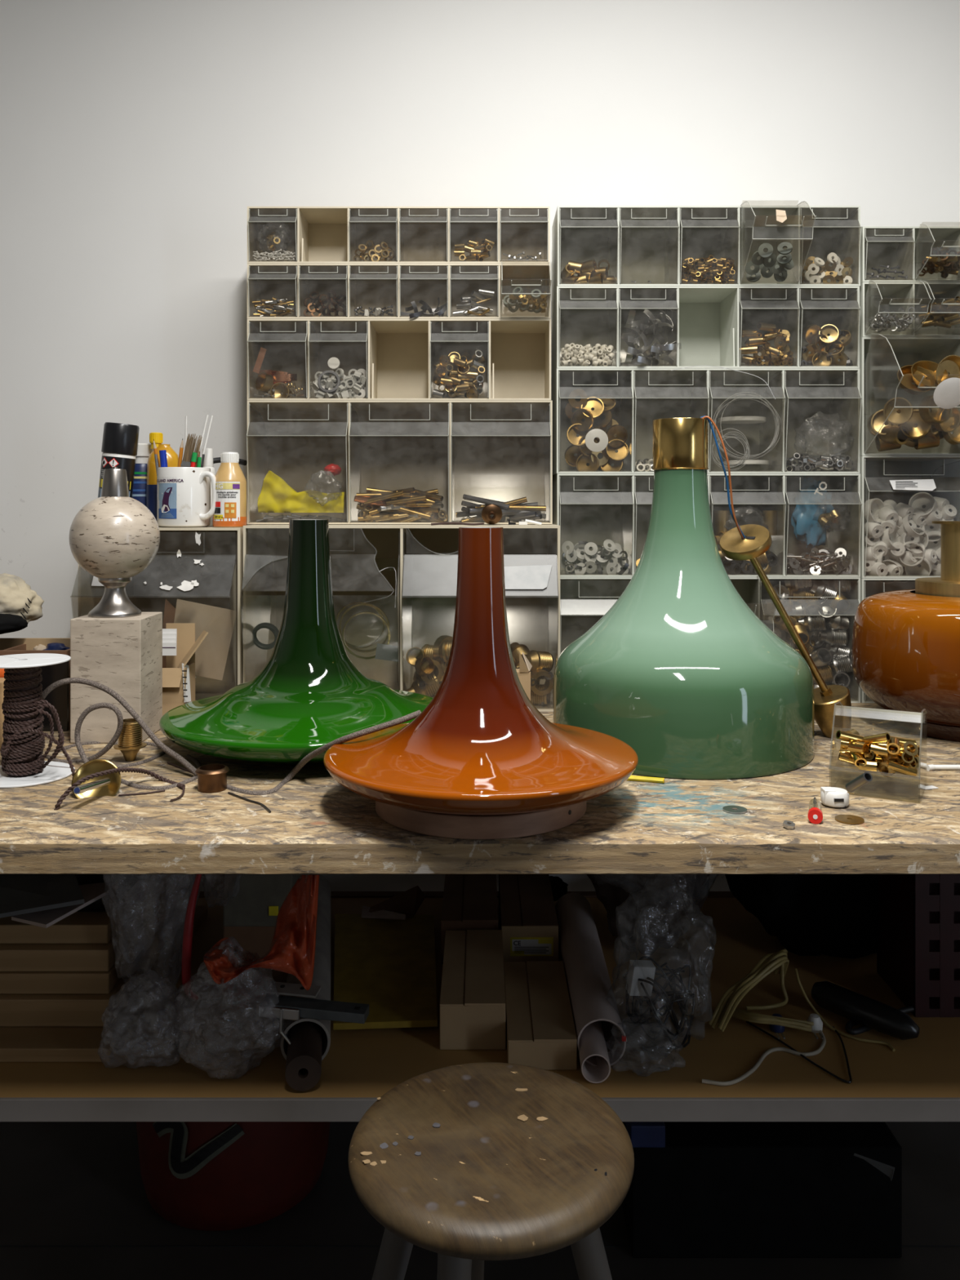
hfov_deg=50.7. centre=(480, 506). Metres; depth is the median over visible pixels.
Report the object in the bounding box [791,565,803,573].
washer
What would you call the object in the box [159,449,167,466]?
marker
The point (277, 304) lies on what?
rod
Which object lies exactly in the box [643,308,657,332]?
metal strip
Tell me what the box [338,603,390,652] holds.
hoop
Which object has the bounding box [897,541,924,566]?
hoop
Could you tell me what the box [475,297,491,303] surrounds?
rod
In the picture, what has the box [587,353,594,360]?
bead
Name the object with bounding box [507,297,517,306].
metal ring
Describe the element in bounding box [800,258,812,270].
washer
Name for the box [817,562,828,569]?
washer
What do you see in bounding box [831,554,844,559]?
screw
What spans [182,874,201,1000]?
strap
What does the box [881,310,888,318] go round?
metal ring
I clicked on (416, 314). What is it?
metal strip
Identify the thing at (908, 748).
tube
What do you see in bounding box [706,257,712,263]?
tube
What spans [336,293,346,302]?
metal ring
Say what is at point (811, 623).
socket
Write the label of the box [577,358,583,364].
bead
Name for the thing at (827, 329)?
metal cup
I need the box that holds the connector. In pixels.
[820,786,854,808]
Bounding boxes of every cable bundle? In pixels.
[708,948,789,1031]
[731,1007,813,1031]
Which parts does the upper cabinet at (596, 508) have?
label frame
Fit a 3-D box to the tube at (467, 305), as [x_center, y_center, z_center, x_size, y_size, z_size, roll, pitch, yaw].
[-0.031,-0.398,2.012,0.030,0.011,0.011,0,0,17]
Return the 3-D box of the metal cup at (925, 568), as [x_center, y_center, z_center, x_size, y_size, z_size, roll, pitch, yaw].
[0.878,0.122,2.028,0.050,0.052,0.032,0,0,33]
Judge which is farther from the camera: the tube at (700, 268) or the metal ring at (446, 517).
the metal ring at (446, 517)
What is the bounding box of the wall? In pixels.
[0,0,959,891]
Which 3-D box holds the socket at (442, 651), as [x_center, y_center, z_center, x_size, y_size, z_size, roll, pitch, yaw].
[-0.059,0.281,1.962,0.063,0.046,0.044,0,0,16]
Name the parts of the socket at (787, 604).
lamp socket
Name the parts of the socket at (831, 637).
lamp socket, lamp socket, lamp socket, lamp socket, lamp socket, lamp socket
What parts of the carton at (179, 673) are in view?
panel, panel, panel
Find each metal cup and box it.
[255,372,273,392]
[270,382,290,396]
[405,647,426,666]
[414,656,434,676]
[432,373,444,385]
[433,365,445,377]
[439,355,450,367]
[444,383,457,394]
[448,351,460,364]
[457,364,470,375]
[466,387,479,396]
[564,444,585,466]
[566,423,589,446]
[570,408,593,431]
[576,452,599,471]
[577,435,599,457]
[581,396,604,418]
[595,394,615,413]
[600,458,623,471]
[605,424,627,447]
[605,439,628,461]
[760,606,778,624]
[769,626,786,639]
[773,583,789,603]
[800,343,821,362]
[802,324,822,343]
[803,600,822,617]
[807,630,823,647]
[811,333,829,353]
[811,351,831,366]
[817,600,837,620]
[818,324,838,343]
[823,340,844,357]
[829,351,848,366]
[832,329,852,347]
[835,680,849,690]
[863,497,884,523]
[866,412,888,435]
[871,408,899,435]
[875,547,899,572]
[880,524,905,550]
[883,396,913,425]
[887,406,917,427]
[899,408,931,439]
[900,527,928,551]
[904,438,917,447]
[904,556,932,575]
[908,492,937,516]
[918,394,952,424]
[919,519,942,541]
[921,530,941,556]
[926,410,943,439]
[934,406,959,432]
[942,425,959,444]
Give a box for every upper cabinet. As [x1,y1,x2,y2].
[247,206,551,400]
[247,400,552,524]
[551,200,860,299]
[551,286,859,376]
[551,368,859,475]
[552,473,860,577]
[859,224,959,456]
[859,455,959,577]
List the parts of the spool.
wound cord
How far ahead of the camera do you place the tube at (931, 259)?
1.97 m
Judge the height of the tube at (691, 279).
0.013 m
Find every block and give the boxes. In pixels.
[70,612,162,742]
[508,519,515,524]
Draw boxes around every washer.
[320,385,330,395]
[325,369,335,381]
[336,373,346,385]
[354,388,365,396]
[357,368,366,377]
[358,384,366,395]
[560,556,573,568]
[561,541,573,554]
[564,400,584,418]
[564,549,577,562]
[566,556,577,568]
[568,388,587,408]
[573,542,585,553]
[574,562,586,573]
[575,552,586,563]
[576,546,585,559]
[583,560,596,573]
[584,542,597,555]
[584,552,595,562]
[590,448,608,466]
[591,421,600,429]
[593,408,612,427]
[595,551,608,562]
[595,562,606,573]
[598,546,608,558]
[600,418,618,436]
[603,539,615,551]
[605,555,617,568]
[605,562,617,573]
[609,545,622,558]
[617,562,628,573]
[722,805,746,813]
[745,260,759,275]
[746,269,760,282]
[751,250,764,265]
[753,347,766,359]
[758,243,773,257]
[760,257,771,271]
[760,264,773,278]
[763,253,776,267]
[772,259,784,274]
[773,267,786,281]
[773,335,786,348]
[774,264,787,276]
[777,241,792,254]
[777,253,791,264]
[778,342,790,353]
[779,329,790,342]
[782,257,794,269]
[785,553,794,562]
[785,557,794,567]
[788,558,799,568]
[789,562,799,573]
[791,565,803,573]
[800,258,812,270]
[800,268,810,277]
[800,276,808,284]
[800,551,811,562]
[804,270,814,281]
[805,256,815,266]
[807,263,819,275]
[808,275,821,284]
[809,547,819,555]
[809,564,821,574]
[812,266,823,273]
[813,257,824,266]
[814,271,825,279]
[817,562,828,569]
[822,275,835,284]
[824,259,836,271]
[824,564,833,573]
[825,269,837,277]
[826,252,838,262]
[831,256,840,266]
[831,560,839,570]
[833,275,843,284]
[834,264,844,275]
[835,547,846,559]
[835,814,864,824]
[840,266,852,278]
[841,257,853,266]
[841,555,850,567]
[842,275,853,284]
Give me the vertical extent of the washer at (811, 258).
0.023 m
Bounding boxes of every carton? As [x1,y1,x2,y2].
[162,622,208,715]
[222,874,309,926]
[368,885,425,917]
[515,651,532,700]
[625,960,655,995]
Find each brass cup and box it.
[897,364,935,394]
[911,360,949,390]
[933,355,959,385]
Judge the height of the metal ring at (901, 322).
0.014 m
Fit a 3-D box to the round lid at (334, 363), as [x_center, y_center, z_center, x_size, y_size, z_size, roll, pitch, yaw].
[-0.291,-0.284,2.015,0.024,0.025,0.011,0,0,0]
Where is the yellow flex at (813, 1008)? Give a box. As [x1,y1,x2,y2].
[794,968,895,1051]
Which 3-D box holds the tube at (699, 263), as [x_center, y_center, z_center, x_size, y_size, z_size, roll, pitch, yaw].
[0.435,-0.481,2.006,0.012,0.012,0.011,0,0,-11]
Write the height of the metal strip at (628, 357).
0.020 m
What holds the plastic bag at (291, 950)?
on the bubble wrap at (272, 978)
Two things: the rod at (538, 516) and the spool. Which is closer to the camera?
the spool
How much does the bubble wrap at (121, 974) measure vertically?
0.349 m
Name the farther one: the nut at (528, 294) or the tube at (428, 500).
the tube at (428, 500)
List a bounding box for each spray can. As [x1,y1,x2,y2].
[97,422,139,497]
[132,443,153,506]
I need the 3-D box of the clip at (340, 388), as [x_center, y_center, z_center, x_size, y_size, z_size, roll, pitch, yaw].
[-0.277,-0.231,2.008,0.016,0.021,0.019,0,0,21]
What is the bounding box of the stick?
[926,764,959,770]
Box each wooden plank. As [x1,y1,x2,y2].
[0,874,165,943]
[0,874,185,971]
[0,874,192,993]
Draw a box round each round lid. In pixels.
[324,463,341,475]
[327,357,340,369]
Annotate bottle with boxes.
[146,432,178,519]
[202,448,216,526]
[213,452,246,527]
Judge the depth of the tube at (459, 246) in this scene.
2.01 m
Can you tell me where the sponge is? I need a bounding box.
[32,644,46,649]
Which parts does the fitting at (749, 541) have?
rod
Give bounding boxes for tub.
[136,1121,329,1231]
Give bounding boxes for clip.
[311,381,319,391]
[315,390,324,398]
[318,373,328,377]
[320,377,326,384]
[324,379,334,389]
[324,389,333,398]
[331,377,337,386]
[333,390,342,398]
[335,384,344,394]
[341,391,349,398]
[344,374,352,384]
[348,388,355,396]
[349,391,355,398]
[351,374,358,382]
[351,382,361,393]
[353,371,361,379]
[357,375,366,384]
[364,309,368,316]
[373,307,381,315]
[501,515,509,522]
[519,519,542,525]
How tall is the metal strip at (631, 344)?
0.053 m
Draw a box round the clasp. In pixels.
[813,481,826,495]
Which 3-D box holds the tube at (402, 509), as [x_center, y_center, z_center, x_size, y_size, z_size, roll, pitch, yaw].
[-0.137,0.012,2.015,0.080,0.031,0.011,0,0,7]
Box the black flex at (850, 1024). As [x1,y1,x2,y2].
[844,1005,915,1035]
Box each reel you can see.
[717,416,766,423]
[723,459,769,466]
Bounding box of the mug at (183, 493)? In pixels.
[156,466,215,527]
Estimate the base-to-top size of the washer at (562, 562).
0.026 m
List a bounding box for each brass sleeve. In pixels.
[713,510,729,535]
[762,510,777,535]
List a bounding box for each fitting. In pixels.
[266,234,274,242]
[266,240,273,245]
[266,241,275,249]
[267,244,275,251]
[270,231,277,240]
[273,236,279,244]
[700,415,851,737]
[817,513,828,524]
[817,515,828,527]
[823,512,832,525]
[829,509,841,519]
[830,512,839,523]
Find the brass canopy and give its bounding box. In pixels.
[71,759,120,799]
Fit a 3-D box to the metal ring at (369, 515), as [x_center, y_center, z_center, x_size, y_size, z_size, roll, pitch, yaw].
[-0.221,0.024,2.014,0.018,0.020,0.015,0,0,-4]
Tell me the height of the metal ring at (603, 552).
0.020 m
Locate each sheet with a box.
[162,599,175,667]
[173,599,237,680]
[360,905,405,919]
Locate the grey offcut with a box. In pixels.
[853,1153,894,1181]
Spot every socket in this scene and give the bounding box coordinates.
[113,718,146,761]
[406,672,439,697]
[416,644,439,661]
[432,640,452,662]
[432,658,445,673]
[510,642,529,665]
[516,665,545,679]
[521,649,553,671]
[530,684,551,705]
[714,532,725,544]
[746,552,768,566]
[761,563,771,573]
[764,596,797,631]
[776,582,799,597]
[783,639,795,648]
[784,570,826,631]
[786,634,815,653]
[787,620,808,644]
[808,581,837,603]
[809,647,833,684]
[813,682,826,688]
[817,578,852,687]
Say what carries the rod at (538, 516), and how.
in the storage bin unit at (500, 451)
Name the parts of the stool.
leg, leg, leg, leg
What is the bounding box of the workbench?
[0,702,959,1121]
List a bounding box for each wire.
[118,789,164,795]
[167,761,191,773]
[227,791,271,813]
[671,365,775,399]
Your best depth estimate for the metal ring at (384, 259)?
2.01 m
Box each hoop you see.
[335,600,384,648]
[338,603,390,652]
[342,611,390,659]
[879,559,900,583]
[895,580,908,582]
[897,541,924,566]
[902,512,924,537]
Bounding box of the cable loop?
[746,963,788,1010]
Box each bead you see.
[560,349,568,355]
[560,360,568,366]
[563,353,569,359]
[564,343,570,350]
[565,358,571,365]
[566,346,573,352]
[567,351,573,357]
[569,342,574,349]
[570,356,577,363]
[572,349,578,355]
[573,344,580,351]
[577,350,585,355]
[577,353,583,358]
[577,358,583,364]
[580,346,587,351]
[583,354,588,359]
[583,360,590,366]
[585,343,591,349]
[587,347,592,354]
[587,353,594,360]
[591,346,598,351]
[591,351,597,355]
[591,356,597,362]
[591,360,599,366]
[595,343,601,349]
[596,349,602,355]
[597,358,602,364]
[600,346,606,353]
[602,360,608,366]
[604,355,609,360]
[605,347,612,355]
[606,359,613,365]
[607,352,614,359]
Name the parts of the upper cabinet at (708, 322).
label frame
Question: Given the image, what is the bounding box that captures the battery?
[374,643,397,662]
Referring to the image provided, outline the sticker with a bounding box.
[268,906,278,915]
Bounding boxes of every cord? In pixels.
[41,677,197,776]
[44,702,123,763]
[53,767,185,809]
[60,741,165,768]
[120,754,201,790]
[226,710,421,795]
[431,521,484,525]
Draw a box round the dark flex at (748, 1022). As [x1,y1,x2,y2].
[746,1021,852,1083]
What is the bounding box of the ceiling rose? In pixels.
[481,503,502,524]
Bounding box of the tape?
[776,209,786,222]
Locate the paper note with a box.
[888,479,936,490]
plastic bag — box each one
[204,875,319,990]
[257,221,291,256]
[303,472,343,506]
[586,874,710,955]
[591,874,718,915]
[605,1011,683,1076]
[606,874,716,1060]
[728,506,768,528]
[791,475,834,547]
[794,411,853,456]
[818,498,849,532]
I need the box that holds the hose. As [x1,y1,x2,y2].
[213,457,247,465]
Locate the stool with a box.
[347,1062,634,1279]
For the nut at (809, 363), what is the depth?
2.02 m
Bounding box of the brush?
[180,433,202,466]
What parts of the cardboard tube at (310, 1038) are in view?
plate, steel bracket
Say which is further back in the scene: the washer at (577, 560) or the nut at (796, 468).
the washer at (577, 560)
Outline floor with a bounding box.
[0,1121,959,1279]
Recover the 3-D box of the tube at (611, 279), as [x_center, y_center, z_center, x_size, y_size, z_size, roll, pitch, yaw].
[0.253,-0.449,2.025,0.028,0.026,0.024,0,0,-15]
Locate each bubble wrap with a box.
[97,969,194,1069]
[102,874,199,1005]
[164,937,288,1079]
[202,875,240,907]
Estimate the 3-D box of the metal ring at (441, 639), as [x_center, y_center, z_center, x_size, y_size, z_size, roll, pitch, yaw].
[-0.065,0.281,2.014,0.048,0.048,0.026,0,0,-26]
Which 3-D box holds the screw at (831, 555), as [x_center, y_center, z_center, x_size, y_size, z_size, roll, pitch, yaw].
[0.678,0.099,2.017,0.045,0.011,0.007,0,0,30]
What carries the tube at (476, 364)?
on the tube at (479, 372)
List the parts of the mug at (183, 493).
handle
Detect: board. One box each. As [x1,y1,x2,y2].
[0,874,84,918]
[11,881,118,928]
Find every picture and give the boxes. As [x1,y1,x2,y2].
[158,476,176,518]
[224,502,236,518]
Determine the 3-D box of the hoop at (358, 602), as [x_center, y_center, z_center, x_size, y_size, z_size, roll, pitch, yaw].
[-0.237,0.234,2.000,0.098,0.096,0.028,0,0,0]
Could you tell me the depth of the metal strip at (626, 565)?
2.00 m
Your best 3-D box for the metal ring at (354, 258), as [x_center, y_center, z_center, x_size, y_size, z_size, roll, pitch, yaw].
[-0.243,-0.491,2.015,0.017,0.017,0.008,0,0,28]
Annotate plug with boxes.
[769,1013,785,1039]
[806,1013,823,1039]
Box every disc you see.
[584,428,608,452]
[933,377,959,408]
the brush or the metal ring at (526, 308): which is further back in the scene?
the metal ring at (526, 308)
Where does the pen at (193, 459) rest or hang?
in the mug at (183, 493)
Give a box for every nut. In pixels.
[418,680,426,688]
[508,293,516,299]
[516,294,524,302]
[521,297,528,304]
[524,290,532,298]
[528,297,536,304]
[528,302,534,309]
[530,677,536,686]
[533,298,540,306]
[537,297,546,303]
[538,302,546,309]
[540,290,547,298]
[540,304,546,312]
[541,698,548,706]
[545,671,553,679]
[744,339,749,346]
[745,360,751,366]
[751,358,756,364]
[755,356,761,363]
[755,361,761,366]
[756,331,761,337]
[757,345,762,350]
[763,336,767,342]
[763,354,769,359]
[764,342,770,347]
[764,360,769,366]
[771,357,777,362]
[773,328,779,332]
[773,360,779,366]
[777,345,784,351]
[778,352,783,359]
[781,333,786,340]
[782,358,787,364]
[782,820,795,829]
[786,351,793,356]
[786,457,794,463]
[787,356,794,363]
[791,458,799,466]
[793,464,799,471]
[799,360,807,366]
[799,465,805,471]
[800,346,808,353]
[800,457,807,464]
[806,360,812,366]
[813,467,821,471]
[826,352,833,359]
[831,455,839,462]
[836,464,844,471]
[840,328,847,336]
[844,360,853,366]
[847,460,853,467]
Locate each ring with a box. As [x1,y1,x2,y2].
[195,764,229,792]
[303,297,314,307]
[303,309,311,316]
[306,302,317,313]
[309,291,319,300]
[311,297,321,307]
[311,308,321,316]
[314,371,322,380]
[315,302,324,312]
[319,293,328,303]
[320,298,329,309]
[321,307,330,316]
[326,289,336,300]
[328,302,337,312]
[328,307,337,316]
[329,296,337,306]
[335,368,343,378]
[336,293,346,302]
[336,302,346,311]
[337,310,346,316]
[340,380,348,390]
[346,377,355,388]
[348,368,358,378]
[353,255,361,260]
[355,248,363,256]
[358,244,366,252]
[359,509,368,518]
[362,254,371,260]
[363,248,371,255]
[364,504,373,511]
[364,514,373,522]
[365,240,374,248]
[368,248,377,257]
[371,253,379,260]
[374,244,382,253]
[375,800,586,839]
[377,253,386,260]
[379,241,388,249]
[381,248,389,257]
[384,246,392,254]
[388,249,395,258]
[413,671,417,682]
[415,659,443,684]
[430,512,436,518]
[434,635,453,645]
[436,509,446,519]
[441,513,448,522]
[502,294,513,305]
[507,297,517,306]
[507,305,518,312]
[512,286,523,296]
[512,299,522,306]
[519,300,529,311]
[530,669,553,695]
[531,288,541,298]
[532,305,542,313]
[561,552,571,561]
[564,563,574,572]
[595,545,603,555]
[602,548,612,557]
[618,556,628,566]
[619,551,627,560]
[636,459,644,467]
[636,463,644,471]
[644,463,651,471]
[721,557,734,570]
[728,562,741,573]
[733,560,746,568]
[740,560,753,573]
[749,564,763,573]
[765,553,777,566]
[800,558,812,570]
[816,549,829,561]
[837,561,852,573]
[845,728,859,735]
[871,316,879,324]
[871,324,878,330]
[875,312,881,319]
[876,318,884,325]
[878,322,885,328]
[878,760,895,777]
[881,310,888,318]
[883,754,900,763]
[884,322,892,328]
[885,317,892,324]
[888,311,896,318]
[889,324,897,331]
[890,314,896,321]
[896,318,903,325]
[896,324,903,332]
[897,307,904,315]
[901,741,918,758]
[902,312,910,319]
[902,322,909,328]
[905,315,913,323]
[907,306,915,314]
[914,756,919,768]
[917,268,925,276]
[920,266,928,273]
[921,259,929,266]
[925,261,934,269]
[926,267,935,274]
[929,248,938,256]
[935,254,943,263]
[939,252,949,261]
[941,260,951,267]
[941,271,948,278]
[942,266,951,272]
[947,249,957,257]
[949,261,958,270]
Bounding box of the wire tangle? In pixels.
[622,955,695,1049]
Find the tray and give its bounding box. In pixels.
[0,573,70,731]
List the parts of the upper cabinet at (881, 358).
bin cabinet, bin cabinet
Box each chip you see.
[360,1151,372,1155]
[362,1159,370,1164]
[369,1161,377,1165]
[515,1088,527,1091]
[517,1114,528,1121]
[536,1116,548,1121]
[924,785,938,789]
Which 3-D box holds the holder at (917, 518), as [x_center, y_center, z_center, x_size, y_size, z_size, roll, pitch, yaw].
[0.880,0.022,2.028,0.031,0.036,0.035,0,0,-12]
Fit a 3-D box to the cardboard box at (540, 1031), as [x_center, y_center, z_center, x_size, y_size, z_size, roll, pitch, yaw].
[0.089,0.785,1.575,0.099,0.044,0.250,0,0,0]
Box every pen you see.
[154,453,159,474]
[190,452,197,466]
[196,457,201,467]
[200,453,204,467]
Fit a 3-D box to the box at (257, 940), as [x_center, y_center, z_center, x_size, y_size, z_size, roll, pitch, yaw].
[-0.363,0.743,1.720,0.108,0.129,0.160,0,0,0]
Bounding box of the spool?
[0,653,75,788]
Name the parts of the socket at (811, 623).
lamp socket, lamp socket, lamp socket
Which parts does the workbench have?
rail, black hose coil, power strip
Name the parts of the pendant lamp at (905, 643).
glass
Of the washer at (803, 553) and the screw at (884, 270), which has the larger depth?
the washer at (803, 553)
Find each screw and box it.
[253,394,264,396]
[297,393,306,396]
[786,555,810,559]
[795,557,818,564]
[800,559,816,570]
[801,550,814,558]
[804,554,825,561]
[808,556,831,566]
[811,553,832,558]
[815,560,836,570]
[816,552,837,556]
[820,568,836,572]
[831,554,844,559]
[835,566,847,574]
[864,272,874,275]
[869,274,879,279]
[871,267,880,272]
[877,269,886,273]
[879,275,888,279]
[880,264,889,269]
[885,275,895,279]
[886,269,896,273]
[890,265,900,269]
[896,270,904,274]
[897,275,907,279]
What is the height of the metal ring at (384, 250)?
0.017 m
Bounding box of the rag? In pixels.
[44,642,69,649]
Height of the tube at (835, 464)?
0.014 m
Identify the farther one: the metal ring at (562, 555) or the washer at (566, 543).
the metal ring at (562, 555)
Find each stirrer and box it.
[184,416,186,448]
[199,414,208,452]
[200,415,213,463]
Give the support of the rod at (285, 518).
in the storage bin unit at (500, 451)
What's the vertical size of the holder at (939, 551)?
0.038 m
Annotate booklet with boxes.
[162,628,177,633]
[162,633,177,637]
[162,637,177,644]
[162,642,176,655]
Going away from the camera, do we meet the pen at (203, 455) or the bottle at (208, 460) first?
the pen at (203, 455)
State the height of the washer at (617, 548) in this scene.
0.025 m
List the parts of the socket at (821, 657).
lamp socket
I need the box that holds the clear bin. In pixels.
[829,702,927,802]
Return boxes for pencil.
[153,440,159,467]
[177,439,183,466]
[626,775,664,783]
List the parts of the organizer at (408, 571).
cable coil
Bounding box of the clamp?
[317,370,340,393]
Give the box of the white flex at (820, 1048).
[702,1030,826,1085]
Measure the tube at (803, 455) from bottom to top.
0.014 m
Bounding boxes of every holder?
[863,515,875,524]
[863,521,883,537]
[863,534,879,546]
[863,546,877,560]
[863,560,875,572]
[864,523,880,541]
[867,561,888,576]
[872,538,888,555]
[874,509,879,519]
[878,506,898,522]
[880,499,897,511]
[880,516,897,533]
[884,559,903,573]
[888,542,906,557]
[889,549,897,559]
[895,502,914,519]
[897,515,902,526]
[897,519,916,537]
[898,550,918,566]
[909,542,925,560]
[911,507,926,526]
[920,548,937,564]
[922,506,942,525]
[931,562,938,570]
[932,563,941,573]
[933,496,949,511]
[936,546,941,559]
[936,556,941,563]
[937,518,954,528]
[941,504,956,520]
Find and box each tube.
[258,874,368,1091]
[356,493,382,497]
[356,503,374,510]
[358,513,398,521]
[360,502,374,506]
[361,511,388,515]
[364,490,403,505]
[366,487,392,493]
[368,503,403,515]
[371,491,411,497]
[375,512,408,522]
[376,507,414,513]
[386,494,426,505]
[389,494,418,499]
[390,518,405,524]
[392,487,414,493]
[395,506,431,519]
[396,490,435,504]
[400,511,433,524]
[401,502,432,507]
[405,501,417,506]
[408,487,443,501]
[409,507,439,512]
[413,488,438,494]
[422,517,444,522]
[431,389,445,398]
[432,362,443,370]
[438,383,445,391]
[440,377,453,386]
[443,364,453,372]
[447,369,461,377]
[448,376,461,385]
[448,390,457,397]
[452,309,466,316]
[453,249,464,256]
[453,357,467,368]
[454,243,465,249]
[456,302,471,309]
[456,391,468,396]
[457,373,470,381]
[457,382,470,391]
[458,254,466,260]
[459,351,470,360]
[460,296,475,302]
[460,515,483,522]
[462,380,474,387]
[463,306,478,316]
[464,244,474,253]
[464,358,473,369]
[465,370,477,378]
[466,239,478,247]
[466,254,476,260]
[468,299,484,306]
[469,248,480,255]
[470,359,484,370]
[471,290,486,300]
[471,350,482,360]
[472,374,484,384]
[472,384,483,395]
[473,243,484,250]
[474,236,484,245]
[475,254,484,260]
[475,365,484,375]
[475,379,483,389]
[475,502,504,508]
[477,305,493,313]
[477,355,485,363]
[478,288,494,296]
[480,251,490,258]
[482,244,492,252]
[483,237,494,247]
[502,497,527,505]
[508,505,546,511]
[555,893,626,1083]
[560,263,576,279]
[561,275,578,284]
[567,260,582,274]
[573,275,587,284]
[577,268,592,282]
[581,259,596,272]
[587,273,604,284]
[592,266,608,279]
[597,258,609,271]
[602,275,614,284]
[681,273,688,279]
[681,278,688,284]
[683,257,690,262]
[683,264,691,270]
[685,261,693,267]
[686,268,694,274]
[688,257,693,263]
[688,276,694,283]
[689,271,696,277]
[691,279,698,284]
[695,271,701,277]
[697,260,702,266]
[697,266,704,271]
[697,278,704,284]
[702,273,709,279]
[704,260,710,266]
[704,279,712,284]
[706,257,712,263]
[711,257,717,265]
[712,268,719,274]
[714,279,721,284]
[715,257,722,263]
[716,262,723,268]
[718,267,724,273]
[718,548,724,559]
[720,257,727,262]
[720,270,728,276]
[724,266,732,273]
[727,260,733,266]
[727,279,734,284]
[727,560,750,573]
[729,269,735,276]
[739,328,757,337]
[739,345,757,354]
[741,355,759,365]
[747,336,766,346]
[756,322,776,332]
[762,330,782,341]
[762,344,779,355]
[769,354,786,362]
[786,463,792,471]
[792,453,799,459]
[799,453,808,460]
[803,464,810,471]
[805,463,814,471]
[807,455,816,464]
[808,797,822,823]
[812,460,822,468]
[818,462,828,471]
[819,454,829,462]
[824,464,833,471]
[825,459,833,466]
[833,460,843,466]
[835,730,863,742]
[838,751,854,764]
[839,453,849,461]
[839,749,851,761]
[840,459,849,466]
[840,466,851,471]
[840,740,871,753]
[845,772,872,792]
[848,740,869,755]
[850,752,866,768]
[858,759,876,773]
[863,732,890,744]
[863,748,875,760]
[870,742,888,757]
[871,755,891,763]
[875,433,901,451]
[880,425,910,444]
[884,760,917,777]
[885,736,915,745]
[886,737,900,754]
[888,744,905,758]
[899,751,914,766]
[906,745,919,757]
[906,759,916,768]
[912,428,939,449]
[919,311,934,319]
[920,302,936,311]
[920,319,937,327]
[925,255,937,262]
[926,302,943,309]
[928,311,944,319]
[933,262,940,268]
[934,266,943,273]
[935,320,951,328]
[937,246,949,254]
[937,303,951,315]
[940,297,955,306]
[941,311,958,321]
[945,255,957,262]
[946,268,959,275]
[946,302,959,309]
[947,317,959,325]
[951,309,959,312]
[954,296,959,302]
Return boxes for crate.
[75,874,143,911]
[876,874,959,1017]
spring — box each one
[280,382,296,388]
[289,385,304,394]
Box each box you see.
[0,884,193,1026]
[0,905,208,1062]
[222,926,288,1004]
[333,913,437,1030]
[440,874,497,964]
[440,929,506,1049]
[498,874,558,963]
[503,960,577,1070]
[622,1121,902,1257]
[624,1121,665,1147]
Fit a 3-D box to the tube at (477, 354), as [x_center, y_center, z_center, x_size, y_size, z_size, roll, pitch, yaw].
[-0.006,-0.299,2.011,0.016,0.022,0.026,0,0,-22]
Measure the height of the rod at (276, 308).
0.013 m
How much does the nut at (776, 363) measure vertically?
0.013 m
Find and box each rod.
[252,299,271,303]
[253,309,275,313]
[253,313,264,315]
[256,305,268,307]
[257,310,276,316]
[259,514,283,522]
[261,302,274,307]
[262,515,286,519]
[263,309,273,314]
[265,298,287,303]
[267,302,288,306]
[267,517,288,520]
[268,306,286,310]
[269,313,287,316]
[271,297,289,305]
[271,309,284,312]
[272,305,292,309]
[276,309,290,316]
[280,515,305,522]
[286,515,300,519]
[290,513,310,517]
[300,516,315,519]
[308,514,332,522]
[315,516,332,519]
[318,515,342,522]
[322,515,346,522]
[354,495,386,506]
[371,504,394,512]
[379,505,414,511]
[406,514,418,518]
[430,503,444,508]
[456,511,481,517]
[461,500,483,508]
[461,506,477,515]
[462,493,509,509]
[464,494,502,502]
[466,310,485,316]
[468,508,482,513]
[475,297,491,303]
[476,307,490,316]
[489,510,530,516]
[498,511,536,522]
[501,509,539,514]
[513,514,542,520]
[516,502,537,505]
[536,512,546,519]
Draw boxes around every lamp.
[68,466,159,617]
[159,519,432,765]
[323,527,638,814]
[553,417,814,779]
[851,520,959,742]
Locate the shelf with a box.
[0,897,959,1097]
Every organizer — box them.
[78,525,243,700]
[243,524,559,711]
[560,577,860,702]
[860,577,918,702]
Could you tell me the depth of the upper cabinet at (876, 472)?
2.12 m
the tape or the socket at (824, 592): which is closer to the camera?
the tape
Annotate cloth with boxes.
[257,470,345,512]
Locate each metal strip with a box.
[396,311,413,316]
[404,306,413,311]
[408,310,423,318]
[410,301,417,312]
[417,299,431,313]
[419,303,427,316]
[423,311,439,316]
[430,297,439,313]
[431,301,448,311]
[436,304,448,316]
[577,541,591,548]
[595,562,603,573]
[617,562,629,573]
[618,359,642,366]
[620,325,637,338]
[622,338,636,359]
[623,309,635,328]
[623,353,632,364]
[626,346,642,355]
[627,335,639,348]
[629,328,648,346]
[631,316,648,327]
[631,326,639,344]
[632,342,657,359]
[636,355,651,366]
[637,323,644,331]
[638,332,656,352]
[642,328,655,334]
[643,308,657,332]
[644,324,665,344]
[646,350,671,360]
[646,353,674,365]
[648,316,662,328]
[648,322,675,329]
[650,345,662,355]
[651,352,659,366]
[655,342,681,351]
[657,306,666,326]
[660,312,674,333]
[667,306,675,323]

